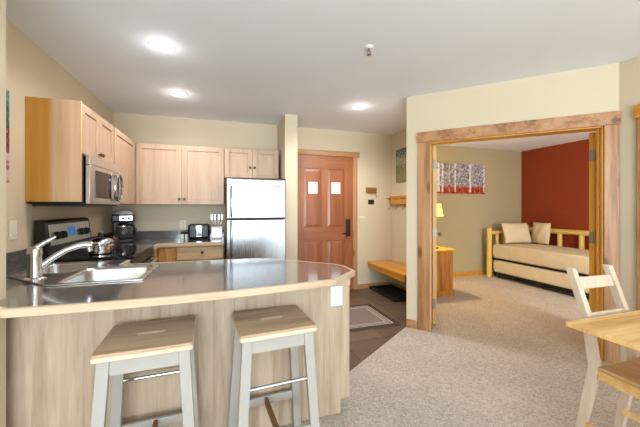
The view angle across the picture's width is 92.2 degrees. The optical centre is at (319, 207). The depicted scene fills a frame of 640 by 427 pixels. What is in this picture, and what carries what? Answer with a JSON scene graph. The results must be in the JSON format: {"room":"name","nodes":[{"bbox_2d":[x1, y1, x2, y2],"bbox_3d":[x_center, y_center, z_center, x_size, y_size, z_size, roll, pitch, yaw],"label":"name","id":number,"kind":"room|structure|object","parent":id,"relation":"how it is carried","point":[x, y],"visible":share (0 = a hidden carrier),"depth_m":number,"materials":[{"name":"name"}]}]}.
{"room":"apartment kitchen","nodes":[
{"label":"apartment kitchen","id":0,"kind":"room"},
{"bbox_2d":[0,0,5,426],"bbox_3d":[-2.023,0.047,1.082,1.400,2.434,0.110,0,0,-18],"label":"wall","id":1,"kind":"structure","parent":0,"point":[2,2],"depth_m":1.32,"materials":[{"name":"paint"}]},
{"bbox_2d":[6,18,112,252],"bbox_3d":[-2.188,0.047,2.489,0.120,2.434,2.670,0,0,-18],"label":"wall","id":2,"kind":"structure","parent":0,"point":[30,71],"depth_m":2.10,"materials":[{"name":"paint"}]},
{"bbox_2d":[6,89,8,181],"bbox_3d":[-1.861,-0.439,1.690,0.016,0.565,0.450,0,0,-18],"label":"print","id":3,"kind":"object","parent":2,"relation":"attached to","point":[7,91],"visible":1,"depth_m":1.89},
{"bbox_2d":[9,220,16,239],"bbox_3d":[-1.952,0.144,1.961,0.010,0.120,0.075,0,0,-18],"label":"light switch","id":4,"kind":"object","parent":2,"relation":"attached to","point":[12,224],"visible":1,"depth_m":1.95,"materials":[{"name":"beige plastic"}]},
{"bbox_2d":[6,248,27,271],"bbox_3d":[-1.860,0.337,1.691,0.019,0.115,0.940,0,0,-18],"label":"backsplash","id":5,"kind":"structure","parent":2,"relation":"attached to","point":[17,259],"depth_m":1.97,"materials":[{"name":"grey laminate"}]},
{"bbox_2d":[25,96,113,201],"bbox_3d":[-1.934,-0.397,2.466,0.347,0.712,0.697,0,0,-18],"label":"upper cabinet","id":6,"kind":"object","parent":2,"relation":"attached to","point":[58,132],"visible":0.93,"depth_m":2.14,"materials":[{"name":"brown wood"}]},
{"bbox_2d":[27,155,122,206],"bbox_3d":[-1.906,-0.192,2.493,0.417,0.368,0.692,0,0,-18],"label":"microwave","id":7,"kind":"object","parent":6,"relation":"attached to","point":[102,179],"visible":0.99,"depth_m":2.34,"materials":[{"name":"silver metal"}]},
{"bbox_2d":[114,127,136,204],"bbox_3d":[-2.218,-0.395,3.311,0.319,0.717,1.082,0,0,-18],"label":"upper cabinet","id":8,"kind":"object","parent":2,"relation":"attached to","point":[124,147],"visible":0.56,"depth_m":3.25,"materials":[{"name":"brown wood"}]},
{"bbox_2d":[113,112,391,289],"bbox_3d":[-0.710,0.047,4.423,4.110,2.434,0.120,0,0,-18],"label":"wall","id":9,"kind":"structure","parent":0,"point":[374,164],"depth_m":4.37,"materials":[{"name":"paint"}]},
{"bbox_2d":[92,229,223,238],"bbox_3d":[-1.776,0.345,3.527,1.293,0.098,0.939,0,0,-18],"label":"backsplash","id":10,"kind":"structure","parent":9,"relation":"attached to","point":[171,233],"depth_m":3.91,"materials":[{"name":"grey laminate"}]},
{"bbox_2d":[135,143,223,204],"bbox_3d":[-1.720,-0.395,3.850,0.992,0.717,0.357,0,0,-18],"label":"upper cabinet","id":11,"kind":"object","parent":9,"relation":"attached to","point":[165,174],"visible":0.99,"depth_m":3.70,"materials":[{"name":"brown wood"}]},
{"bbox_2d":[180,220,185,228],"bbox_3d":[-1.786,0.224,4.013,0.075,0.118,0.009,0,0,-18],"label":"wall outlet","id":12,"kind":"object","parent":9,"relation":"attached to","point":[182,222],"visible":1,"depth_m":4.01,"materials":[{"name":"white plastic"}]},
{"bbox_2d":[224,148,277,179],"bbox_3d":[-0.918,-0.565,4.105,0.684,0.377,0.357,0,0,-18],"label":"upper cabinet","id":13,"kind":"object","parent":9,"relation":"attached to","point":[238,163],"visible":0.98,"depth_m":3.96,"materials":[{"name":"brown wood"}]},
{"bbox_2d":[297,154,352,289],"bbox_3d":[0.072,0.243,4.561,0.933,2.022,0.089,0,0,-18],"label":"door","id":14,"kind":"structure","parent":9,"relation":"in","point":[324,218],"depth_m":4.59,"materials":[{"name":"brown wood"}]},
{"bbox_2d":[308,182,316,193],"bbox_3d":[-0.104,-0.291,4.532,0.140,0.170,0.002,0,0,-18],"label":"paper notice","id":15,"kind":"object","parent":14,"relation":"attached to","point":[312,186],"visible":1,"depth_m":4.53,"materials":[{"name":"white paper"}]},
{"bbox_2d":[331,182,339,193],"bbox_3d":[0.239,-0.291,4.641,0.140,0.170,0.002,0,0,-18],"label":"paper notice","id":16,"kind":"object","parent":14,"relation":"attached to","point":[335,187],"visible":1,"depth_m":4.64,"materials":[{"name":"white paper"}]},
{"bbox_2d":[297,149,359,289],"bbox_3d":[0.080,0.206,4.598,1.110,2.115,0.026,0,0,-18],"label":"door frame","id":17,"kind":"structure","parent":9,"relation":"attached to","point":[355,155],"depth_m":4.73,"materials":[{"name":"brown wood"}]},
{"bbox_2d":[366,188,376,192],"bbox_3d":[0.808,-0.265,4.818,0.182,0.093,0.046,0,0,-18],"label":"key holder","id":18,"kind":"object","parent":9,"relation":"attached to","point":[368,190],"visible":1,"depth_m":4.82,"materials":[{"name":"brown wood"}]},
{"bbox_2d":[357,282,390,288],"bbox_3d":[0.351,1.226,4.689,1.688,0.075,0.016,0,0,-18],"label":"baseboard","id":19,"kind":"structure","parent":9,"relation":"attached to","point":[359,286],"depth_m":4.82,"materials":[{"name":"brown wood"}]},
{"bbox_2d":[277,114,296,259],"bbox_3d":[-0.447,0.047,4.150,0.160,2.434,0.560,0,0,-18],"label":"wall pillar","id":20,"kind":"structure","parent":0,"point":[287,127],"depth_m":3.89,"materials":[{"name":"paint"}]},
{"bbox_2d":[6,0,639,134],"bbox_3d":[0.732,-1.220,-0.817,5.500,0.100,11.200,0,0,-18],"label":"ceiling","id":21,"kind":"structure","parent":0,"point":[243,61],"depth_m":2.27,"materials":[{"name":"paint"}]},
{"bbox_2d":[149,39,174,52],"bbox_3d":[-1.141,-1.166,2.229,0.170,0.008,0.170,0,0,-18],"label":"recessed light","id":22,"kind":"object","parent":21,"relation":"in","point":[159,45],"visible":1,"depth_m":2.23,"materials":[{"name":"white"}]},
{"bbox_2d":[169,90,187,96],"bbox_3d":[-1.453,-1.166,3.163,0.170,0.008,0.170,0,0,-18],"label":"recessed light","id":23,"kind":"object","parent":21,"relation":"in","point":[174,93],"visible":1,"depth_m":3.15,"materials":[{"name":"white"}]},
{"bbox_2d":[352,104,365,109],"bbox_3d":[0.452,-1.166,3.575,0.170,0.008,0.170,0,0,-18],"label":"recessed light","id":24,"kind":"object","parent":21,"relation":"in","point":[358,106],"visible":1,"depth_m":3.55,"materials":[{"name":"white"}]},
{"bbox_2d":[364,44,373,55],"bbox_3d":[0.357,-1.141,2.245,0.072,0.058,0.072,0,0,-18],"label":"sprinkler","id":25,"kind":"object","parent":21,"relation":"attached to","point":[369,47],"visible":1,"depth_m":2.24,"materials":[{"name":"white metal"}]},
{"bbox_2d":[349,288,406,371],"bbox_3d":[-0.302,1.262,3.141,3.870,0.003,2.570,0,0,-18],"label":"floor tile","id":26,"kind":"structure","parent":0,"point":[362,343],"depth_m":3.18,"materials":[{"name":"tile"}]},
{"bbox_2d":[35,217,157,263],"bbox_3d":[-1.793,0.668,2.609,0.666,1.152,0.756,0,0,-18],"label":"range","id":27,"kind":"object","parent":26,"relation":"on","point":[68,231],"visible":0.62,"depth_m":2.40,"materials":[{"name":"black metal"}]},
{"bbox_2d":[89,232,113,254],"bbox_3d":[-1.747,0.280,2.456,0.206,0.169,0.173,0,0,-18],"label":"saucepan","id":28,"kind":"object","parent":27,"relation":"on","point":[101,245],"visible":0.94,"depth_m":2.40,"materials":[{"name":"silver metal"}]},
{"bbox_2d":[53,244,153,261],"bbox_3d":[-1.786,0.376,2.611,0.540,0.023,0.756,0,0,-18],"label":"cooktop","id":29,"kind":"object","parent":27,"relation":"in","point":[132,253],"depth_m":2.40,"materials":[{"name":"black glass"}]},
{"bbox_2d":[157,247,175,262],"bbox_3d":[-2.072,0.849,3.611,0.776,0.825,0.599,0,0,-18],"label":"base cabinet","id":30,"kind":"object","parent":26,"relation":"on","point":[164,254],"visible":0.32,"depth_m":3.42,"materials":[{"name":"brown wood"}]},
{"bbox_2d":[92,229,223,249],"bbox_3d":[-1.773,0.366,3.519,1.293,0.140,0.957,0,0,-18],"label":"countertop","id":31,"kind":"structure","parent":30,"relation":"on","point":[171,238],"depth_m":3.68,"materials":[{"name":"grey laminate"}]},
{"bbox_2d":[110,235,118,244],"bbox_3d":[-2.200,0.344,3.288,0.084,0.097,0.084,0,0,-18],"label":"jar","id":32,"kind":"object","parent":31,"relation":"on","point":[115,238],"visible":0.82,"depth_m":3.26,"materials":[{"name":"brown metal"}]},
{"bbox_2d":[111,210,136,242],"bbox_3d":[-2.250,0.209,3.542,0.241,0.367,0.242,0,0,-32],"label":"coffee maker","id":33,"kind":"object","parent":31,"relation":"on","point":[124,227],"visible":0.89,"depth_m":3.47,"materials":[{"name":"black plastic"}]},
{"bbox_2d":[186,224,209,238],"bbox_3d":[-1.551,0.299,3.926,0.275,0.187,0.241,0,0,-18],"label":"toaster","id":34,"kind":"object","parent":31,"relation":"on","point":[195,231],"visible":1,"depth_m":3.82,"materials":[{"name":"black plastic"}]},
{"bbox_2d":[211,226,221,238],"bbox_3d":[-1.311,0.319,3.916,0.130,0.149,0.092,0,0,-18],"label":"utensil holder","id":35,"kind":"object","parent":31,"relation":"on","point":[216,232],"visible":1,"depth_m":3.87,"materials":[{"name":"white ceramic"}]},
{"bbox_2d":[176,245,223,261],"bbox_3d":[-1.453,0.849,3.795,0.512,0.825,0.625,0,0,-18],"label":"drawer","id":36,"kind":"object","parent":26,"relation":"on","point":[192,253],"visible":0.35,"depth_m":3.52,"materials":[{"name":"brown wood"}]},
{"bbox_2d":[226,178,285,258],"bbox_3d":[-0.831,0.443,3.897,0.690,1.582,0.750,0,0,-18],"label":"refrigerator","id":37,"kind":"object","parent":26,"relation":"on","point":[255,208],"visible":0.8,"depth_m":3.58,"materials":[{"name":"silver metal"}]},
{"bbox_2d":[349,304,401,331],"bbox_3d":[0.347,1.256,3.526,0.870,0.008,0.750,0,0,-18],"label":"entry rug","id":38,"kind":"object","parent":26,"relation":"on","point":[363,316],"visible":0.51,"depth_m":3.44,"materials":[{"name":"beige fabric"}]},
{"bbox_2d":[370,284,406,301],"bbox_3d":[1.066,1.241,4.500,0.390,0.038,0.730,0,0,-18],"label":"tray","id":39,"kind":"object","parent":26,"relation":"on","point":[393,293],"visible":0.77,"depth_m":4.54,"materials":[{"name":"black rubber"}]},
{"bbox_2d":[392,128,406,287],"bbox_3d":[1.333,0.047,4.585,0.120,2.434,0.810,0,0,-18],"label":"wall","id":40,"kind":"structure","parent":0,"point":[399,139],"depth_m":4.74,"materials":[{"name":"paint"}]},
{"bbox_2d":[367,260,406,281],"bbox_3d":[1.099,0.982,4.387,0.444,0.285,0.995,0,0,-18],"label":"bench","id":41,"kind":"object","parent":40,"relation":"attached to","point":[396,270],"visible":0.8,"depth_m":4.37,"materials":[{"name":"brown wood"}]},
{"bbox_2d":[386,195,406,209],"bbox_3d":[1.209,-0.067,4.564,0.126,0.218,0.725,0,0,-18],"label":"coat rack","id":42,"kind":"object","parent":40,"relation":"attached to","point":[394,200],"visible":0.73,"depth_m":4.69,"materials":[{"name":"brown wood"}]},
{"bbox_2d":[391,282,406,290],"bbox_3d":[1.267,1.226,4.566,0.016,0.075,0.774,0,0,-18],"label":"baseboard","id":43,"kind":"structure","parent":40,"relation":"attached to","point":[392,283],"depth_m":4.71,"materials":[{"name":"brown wood"}]},
{"bbox_2d":[396,147,406,181],"bbox_3d":[1.280,-0.641,4.500,0.029,0.490,0.600,0,0,-18],"label":"print","id":44,"kind":"object","parent":40,"relation":"attached to","point":[401,154],"visible":0.49,"depth_m":4.63},
{"bbox_2d":[407,96,415,319],"bbox_3d":[1.202,0.047,3.708,0.100,2.434,1.045,0,0,27],"label":"wall","id":45,"kind":"structure","parent":0,"point":[411,101],"depth_m":3.24,"materials":[{"name":"paint"}]},
{"bbox_2d":[432,146,441,323],"bbox_3d":[1.300,0.294,3.587,0.174,1.900,0.653,0,0,26],"label":"door","id":46,"kind":"structure","parent":45,"relation":"in","point":[434,160],"depth_m":3.28,"materials":[{"name":"beige wood"}]},
{"bbox_2d":[279,274,639,426],"bbox_3d":[2.006,1.324,-0.201,8.300,0.120,11.600,0,0,-18],"label":"floor","id":47,"kind":"structure","parent":0,"point":[498,352],"depth_m":2.39,"materials":[{"name":"carpet"}]},
{"bbox_2d":[90,316,199,426],"bbox_3d":[-0.759,0.914,1.383,0.415,0.700,0.350,0,0,-20],"label":"bar stool","id":48,"kind":"object","parent":47,"relation":"on","point":[141,346],"visible":1,"depth_m":1.30,"materials":[{"name":"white wood"}]},
{"bbox_2d":[6,279,349,426],"bbox_3d":[-0.728,0.848,1.945,1.712,0.827,0.652,0,0,-18],"label":"base cabinet","id":49,"kind":"object","parent":47,"relation":"on","point":[50,375],"visible":0.5,"depth_m":1.60,"materials":[{"name":"brown wood"}]},
{"bbox_2d":[0,248,354,317],"bbox_3d":[-0.853,0.358,1.898,2.064,0.159,1.155,0,0,-18],"label":"countertop","id":50,"kind":"structure","parent":49,"relation":"on","point":[170,283],"depth_m":1.58,"materials":[{"name":"grey laminate"}]},
{"bbox_2d":[22,236,92,281],"bbox_3d":[-1.461,0.270,1.727,0.096,0.230,0.300,0,0,40],"label":"faucet","id":51,"kind":"object","parent":50,"relation":"on","point":[35,263],"visible":1,"depth_m":1.65,"materials":[{"name":"silver metal"}]},
{"bbox_2d":[7,260,159,286],"bbox_3d":[-1.428,0.472,1.907,0.755,0.173,0.760,0,0,-18],"label":"sink","id":52,"kind":"object","parent":50,"relation":"in","point":[77,272],"visible":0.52,"depth_m":1.98,"materials":[{"name":"silver metal"}]},
{"bbox_2d":[331,286,341,305],"bbox_3d":[0.101,0.539,1.876,0.075,0.118,0.009,0,0,-18],"label":"wall outlet","id":53,"kind":"object","parent":49,"relation":"attached to","point":[336,291],"visible":1,"depth_m":1.87,"materials":[{"name":"white plastic"}]},
{"bbox_2d":[228,305,319,426],"bbox_3d":[-0.244,0.914,1.567,0.415,0.700,0.350,0,0,-22],"label":"bar stool","id":54,"kind":"object","parent":47,"relation":"on","point":[276,328],"visible":1,"depth_m":1.49,"materials":[{"name":"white wood"}]},
{"bbox_2d":[436,246,455,296],"bbox_3d":[1.665,0.933,4.562,0.480,0.662,0.455,0,0,-18],"label":"nightstand","id":55,"kind":"object","parent":47,"relation":"on","point":[444,255],"visible":0.46,"depth_m":4.39,"materials":[{"name":"brown wood"}]},
{"bbox_2d":[432,204,442,248],"bbox_3d":[1.683,0.273,4.555,0.270,0.657,0.270,0,0,-18],"label":"table lamp","id":56,"kind":"object","parent":55,"relation":"on","point":[439,207],"visible":0.18,"depth_m":4.45,"materials":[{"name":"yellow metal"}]},
{"bbox_2d":[486,225,588,276],"bbox_3d":[3.857,0.799,4.832,1.016,0.930,2.124,0,0,-18],"label":"daybed","id":57,"kind":"object","parent":47,"relation":"on","point":[582,233],"visible":0.3,"depth_m":5.39,"materials":[{"name":"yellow wood"}]},
{"bbox_2d":[494,272,588,298],"bbox_3d":[3.782,1.214,4.834,0.720,0.100,1.820,0,0,-18],"label":"bed","id":58,"kind":"object","parent":47,"relation":"on","point":[495,273],"visible":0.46,"depth_m":4.81,"materials":[{"name":"black metal"}]},
{"bbox_2d":[493,259,588,293],"bbox_3d":[3.772,1.050,4.834,0.753,0.227,1.839,0,0,-18],"label":"mattress","id":59,"kind":"object","parent":58,"relation":"on","point":[556,278],"visible":0.39,"depth_m":4.85,"materials":[{"name":"beige fabric"}]},
{"bbox_2d":[493,243,588,274],"bbox_3d":[3.829,0.787,4.829,0.848,0.254,1.914,0,0,-18],"label":"mattress","id":60,"kind":"object","parent":59,"relation":"on","point":[550,256],"visible":0.7,"depth_m":4.79,"materials":[{"name":"beige fabric"}]},
{"bbox_2d":[502,223,530,242],"bbox_3d":[3.571,0.461,5.596,0.553,0.354,0.191,0,0,-9],"label":"pillow","id":61,"kind":"object","parent":60,"relation":"on","point":[513,232],"visible":1,"depth_m":5.53,"materials":[{"name":"beige fabric"}]},
{"bbox_2d":[531,222,550,244],"bbox_3d":[3.979,0.461,5.553,0.137,0.375,0.377,0,0,-7],"label":"pillow","id":62,"kind":"object","parent":60,"relation":"on","point":[540,231],"visible":1,"depth_m":5.48,"materials":[{"name":"beige fabric"}]},
{"bbox_2d":[566,264,639,426],"bbox_3d":[1.616,0.799,1.517,0.400,0.930,0.532,0,0,-18],"label":"dining chair","id":63,"kind":"object","parent":47,"relation":"on","point":[624,376],"visible":0.91,"depth_m":1.63,"materials":[{"name":"white wood"}]},
{"bbox_2d":[566,310,639,351],"bbox_3d":[1.870,0.914,1.032,0.950,0.700,1.333,0,0,-18],"label":"dining table","id":64,"kind":"object","parent":47,"relation":"on","point":[623,329],"visible":1,"depth_m":1.45,"materials":[{"name":"brown wood"}]},
{"bbox_2d":[432,145,520,272],"bbox_3d":[2.636,0.075,5.750,3.070,2.377,0.120,0,0,-18],"label":"wall","id":65,"kind":"structure","parent":0,"point":[463,225],"depth_m":5.80,"materials":[{"name":"paint"}]},
{"bbox_2d":[437,163,484,193],"bbox_3d":[2.589,-0.528,5.657,1.095,0.545,0.027,0,0,-18],"label":"print","id":66,"kind":"object","parent":65,"relation":"attached to","point":[455,178],"visible":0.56,"depth_m":5.64,"materials":[{"name":"multicoloured paper"}]},
{"bbox_2d":[453,270,494,276],"bbox_3d":[2.599,1.226,5.667,2.950,0.075,0.016,0,0,-18],"label":"baseboard","id":67,"kind":"structure","parent":65,"relation":"attached to","point":[469,273],"depth_m":5.72,"materials":[{"name":"brown wood"}]},
{"bbox_2d":[416,63,618,328],"bbox_3d":[1.745,0.047,2.918,1.590,2.434,0.140,0,0,27],"label":"wall","id":68,"kind":"structure","parent":0,"point":[591,90],"depth_m":2.80,"materials":[{"name":"paint"}]},
{"bbox_2d":[406,319,416,328],"bbox_3d":[0.964,1.222,3.234,0.113,0.085,0.016,0,0,27],"label":"baseboard","id":69,"kind":"structure","parent":68,"relation":"attached to","point":[410,323],"depth_m":3.23,"materials":[{"name":"brown wood"}]},
{"bbox_2d":[416,111,620,363],"bbox_3d":[1.743,0.243,2.904,1.590,2.042,0.166,0,0,27],"label":"door frame","id":70,"kind":"structure","parent":68,"relation":"attached to","point":[606,125],"depth_m":2.61,"materials":[{"name":"brown wood"}]},
{"bbox_2d":[589,132,595,311],"bbox_3d":[2.634,0.294,2.878,0.654,1.900,0.053,0,0,-36],"label":"door","id":71,"kind":"structure","parent":68,"relation":"in","point":[592,136],"depth_m":2.69,"materials":[{"name":"brown wood"}]},
{"bbox_2d":[439,131,595,150],"bbox_3d":[3.071,-1.137,3.443,3.860,0.048,4.900,0,0,-18],"label":"ceiling","id":72,"kind":"structure","parent":0,"point":[524,143],"depth_m":5.27,"materials":[{"name":"paint"}]},
{"bbox_2d":[521,139,588,249],"bbox_3d":[4.775,0.075,3.891,0.120,2.377,4.720,0,0,-18],"label":"wall","id":73,"kind":"structure","parent":0,"point":[555,178],"depth_m":5.46,"materials":[{"name":"paint"}]},
{"bbox_2d":[619,55,639,361],"bbox_3d":[3.710,0.047,-1.338,0.140,2.434,8.400,0,0,-18],"label":"wall","id":74,"kind":"structure","parent":0,"point":[629,70],"depth_m":2.43,"materials":[{"name":"paint"}]},
{"bbox_2d":[634,104,639,309],"bbox_3d":[2.625,0.236,1.798,0.026,2.055,1.235,0,0,-18],"label":"door frame","id":75,"kind":"structure","parent":74,"relation":"attached to","point":[636,107],"depth_m":2.36,"materials":[{"name":"brown wood"}]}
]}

